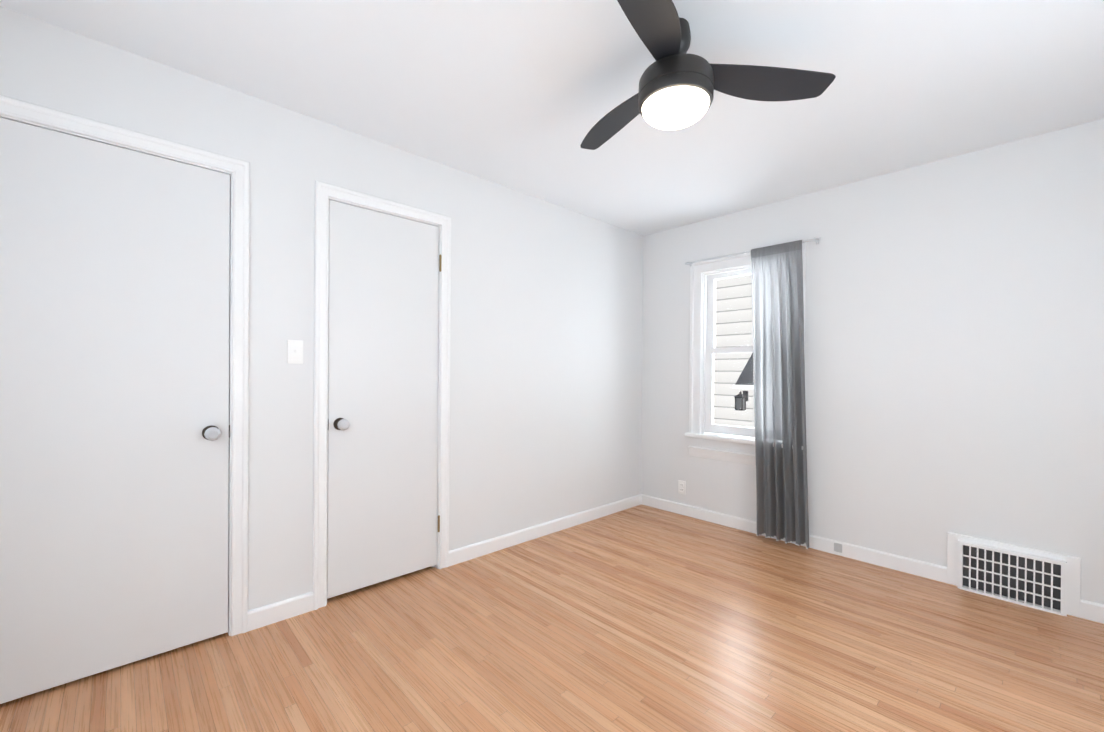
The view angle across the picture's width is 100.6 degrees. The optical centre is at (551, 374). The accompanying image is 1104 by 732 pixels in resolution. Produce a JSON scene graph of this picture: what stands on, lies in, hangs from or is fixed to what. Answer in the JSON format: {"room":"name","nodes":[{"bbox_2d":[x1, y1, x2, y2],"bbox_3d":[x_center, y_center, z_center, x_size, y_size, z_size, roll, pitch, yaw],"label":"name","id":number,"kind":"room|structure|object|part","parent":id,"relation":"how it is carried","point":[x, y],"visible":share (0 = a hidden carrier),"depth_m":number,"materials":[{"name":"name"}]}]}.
{"room":"empty bedroom","nodes":[
{"label":"empty bedroom","id":0,"kind":"room"},
{"bbox_2d":[0,6,642,610],"bbox_3d":[-0.717,-0.050,2.817,4.380,2.440,0.140,0,0,-43],"label":"wall","id":1,"kind":"structure","parent":0,"point":[546,330],"depth_m":2.83,"materials":[{"name":"white paint"}]},
{"bbox_2d":[0,117,229,703],"bbox_3d":[-1.737,0.129,1.790,0.780,2.043,0.036,0,0,-43],"label":"door","id":2,"kind":"structure","parent":1,"relation":"in","point":[114,367],"depth_m":1.78,"materials":[{"name":"white paint"}]},
{"bbox_2d":[0,95,249,636],"bbox_3d":[-1.746,0.102,1.800,0.920,2.129,0.208,0,0,-43],"label":"door frame","id":3,"kind":"structure","parent":1,"relation":"attached to","point":[239,170],"depth_m":2.05,"materials":[{"name":"white paint"}]},
{"bbox_3d":[-1.465,0.253,1.974,0.064,0.064,0.072,0,0,-43],"label":"door knob","id":4,"kind":"part","parent":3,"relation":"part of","materials":[{"name":"silver metal"}]},
{"bbox_2d":[247,592,313,631],"bbox_3d":[-1.289,1.124,2.184,0.277,0.088,0.016,0,0,-43],"label":"baseboard","id":5,"kind":"structure","parent":1,"relation":"attached to","point":[266,615],"depth_m":2.17,"materials":[{"name":"white paint"}]},
{"bbox_2d":[287,340,302,363],"bbox_3d":[-1.240,-0.111,2.215,0.070,0.114,0.016,0,0,-43],"label":"light switch","id":6,"kind":"object","parent":1,"relation":"attached to","point":[294,351],"visible":1,"depth_m":2.21,"materials":[{"name":"white plastic"}]},
{"bbox_2d":[313,181,450,609],"bbox_3d":[-0.933,0.105,2.567,0.762,2.129,0.208,0,0,-43],"label":"door frame","id":7,"kind":"structure","parent":1,"relation":"attached to","point":[324,192],"depth_m":2.32,"materials":[{"name":"white paint"}]},
{"bbox_3d":[-1.073,0.254,2.344,0.064,0.064,0.072,0,0,-43],"label":"door knob","id":8,"kind":"part","parent":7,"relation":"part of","materials":[{"name":"silver metal"}]},
{"bbox_2d":[327,200,441,598],"bbox_3d":[-0.914,0.127,2.555,0.633,2.033,0.052,0,0,-43],"label":"door","id":9,"kind":"structure","parent":1,"relation":"in","point":[383,308],"depth_m":2.52,"materials":[{"name":"white paint"}]},
{"bbox_3d":[-0.682,0.896,2.759,0.013,0.102,0.016,0,0,-43],"label":"door hinge","id":10,"kind":"part","parent":9,"relation":"part of","materials":[{"name":"metal"}]},
{"bbox_3d":[-0.671,-0.671,2.751,0.013,0.102,0.016,0,0,-43],"label":"door hinge","id":11,"kind":"part","parent":9,"relation":"part of","materials":[{"name":"metal"}]},
{"bbox_2d":[449,494,641,565],"bbox_3d":[0.086,1.129,3.482,1.982,0.088,0.016,0,0,-43],"label":"baseboard","id":12,"kind":"structure","parent":1,"relation":"attached to","point":[472,551],"depth_m":3.28,"materials":[{"name":"white paint"}]},
{"bbox_2d":[0,504,1103,731],"bbox_3d":[0.437,1.244,1.591,4.380,0.120,3.530,0,0,-43],"label":"floor","id":13,"kind":"structure","parent":0,"point":[642,618],"depth_m":1.92,"materials":[{"name":"brown wood"}]},
{"bbox_2d":[0,0,1103,235],"bbox_3d":[0.457,-1.316,1.579,4.380,0.120,3.530,0,0,-43],"label":"ceiling","id":14,"kind":"structure","parent":0,"point":[524,96],"depth_m":1.94,"materials":[{"name":"white paint"}]},
{"bbox_2d":[580,0,835,149],"bbox_3d":[0.358,-1.084,1.665,0.972,0.345,0.954,0,0,-43],"label":"ceiling fan","id":15,"kind":"object","parent":14,"relation":"hanging from","point":[678,85],"visible":1,"depth_m":1.61,"materials":[{"name":"black"}]},
{"bbox_3d":[0.306,-1.074,1.910,0.193,0.067,0.526,0,0,-43],"label":"blade","id":16,"kind":"part","parent":15,"relation":"part of","materials":[{"name":"grey"}]},
{"bbox_3d":[0.307,-1.071,1.394,0.526,0.067,0.226,0,0,-43],"label":"blade","id":17,"kind":"part","parent":15,"relation":"part of","materials":[{"name":"grey"}]},
{"bbox_3d":[0.445,-0.942,1.656,0.236,0.062,0.236,0,0,-43],"label":"light globe","id":18,"kind":"part","parent":15,"relation":"part of","materials":[{"name":"white glass"}]},
{"bbox_3d":[0.742,-1.069,1.654,0.429,0.067,0.411,0,0,-43],"label":"blade","id":19,"kind":"part","parent":15,"relation":"part of","materials":[{"name":"grey"}]},
{"bbox_2d":[641,118,1103,603],"bbox_3d":[2.037,-0.030,2.989,0.140,2.440,3.390,0,0,-43],"label":"wall","id":20,"kind":"structure","parent":0,"point":[954,344],"depth_m":2.67,"materials":[{"name":"white paint"}]},
{"bbox_2d":[678,480,685,494],"bbox_3d":[1.098,0.952,3.872,0.009,0.114,0.070,0,0,-43],"label":"electrical outlet","id":21,"kind":"object","parent":20,"relation":"attached to","point":[681,487],"visible":1,"depth_m":3.87,"materials":[{"name":"white plastic"}]},
{"bbox_2d":[685,432,802,464],"bbox_3d":[1.438,0.581,3.504,0.080,0.190,0.902,0,0,-43],"label":"window sill","id":22,"kind":"structure","parent":20,"relation":"attached to","point":[736,457],"depth_m":3.59,"materials":[{"name":"white paint"}]},
{"bbox_2d":[689,241,805,439],"bbox_3d":[1.500,-0.206,3.543,0.161,1.444,0.876,0,0,-43],"label":"window","id":23,"kind":"structure","parent":20,"relation":"in","point":[700,271],"depth_m":3.74,"materials":[{"name":"white paint"}]},
{"bbox_3d":[1.497,-0.174,3.541,0.072,1.296,0.664,0,0,-43],"label":"window sashes","id":24,"kind":"part","parent":23,"relation":"part of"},
{"bbox_3d":[1.500,-0.183,3.544,0.035,1.198,0.544,0,0,-43],"label":"glass","id":25,"kind":"part","parent":23,"relation":"part of","materials":[{"name":"clear glass"}]},
{"bbox_2d":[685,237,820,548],"bbox_3d":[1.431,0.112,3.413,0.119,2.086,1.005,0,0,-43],"label":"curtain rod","id":26,"kind":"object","parent":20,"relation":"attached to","point":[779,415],"visible":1,"depth_m":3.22,"materials":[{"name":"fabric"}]},
{"bbox_2d":[751,240,808,547],"bbox_3d":[1.603,0.115,3.228,0.110,2.080,0.421,0,0,-43],"label":"curtain","id":27,"kind":"object","parent":26,"relation":"hanging from","point":[779,409],"depth_m":3.22,"materials":[{"name":"fabric"}]},
{"bbox_2d":[641,494,946,582],"bbox_3d":[1.537,1.140,3.401,0.016,0.088,2.126,0,0,-43],"label":"baseboard","id":28,"kind":"structure","parent":20,"relation":"attached to","point":[936,572],"depth_m":3.04,"materials":[{"name":"white paint"}]},
{"bbox_2d":[834,543,841,552],"bbox_3d":[1.883,1.139,3.016,0.009,0.056,0.048,0,0,-43],"label":"cable plate","id":29,"kind":"object","parent":20,"relation":"attached to","point":[837,547],"visible":1,"depth_m":3.02,"materials":[{"name":"grey plastic"}]},
{"bbox_2d":[947,532,1080,617],"bbox_3d":[2.469,1.050,2.474,0.174,0.292,0.500,0,0,-43],"label":"vent cover","id":30,"kind":"object","parent":20,"relation":"attached to","point":[1047,581],"visible":1,"depth_m":2.41,"materials":[{"name":"white metal"}]},
{"bbox_2d":[1080,599,1103,623],"bbox_3d":[2.824,1.156,2.037,0.016,0.088,0.624,0,0,-43],"label":"baseboard","id":31,"kind":"structure","parent":20,"relation":"attached to","point":[1091,611],"depth_m":2.23,"materials":[{"name":"white paint"}]},
{"label":"outside","id":32,"kind":"structure","parent":0,"visible":0},
{"bbox_2d":[714,275,753,427],"bbox_3d":[3.734,-0.306,4.857,0.428,11.000,13.000,0,0,-43],"label":"window pane","id":33,"kind":"structure","parent":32,"point":[736,296],"depth_m":6.21,"materials":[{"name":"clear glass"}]},
{"bbox_3d":[2.463,0.376,5.989,0.082,0.142,0.082,0,0,-43],"label":"lantern glass","id":34,"kind":"part","parent":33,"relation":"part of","materials":[{"name":"grey glass"}]}
]}

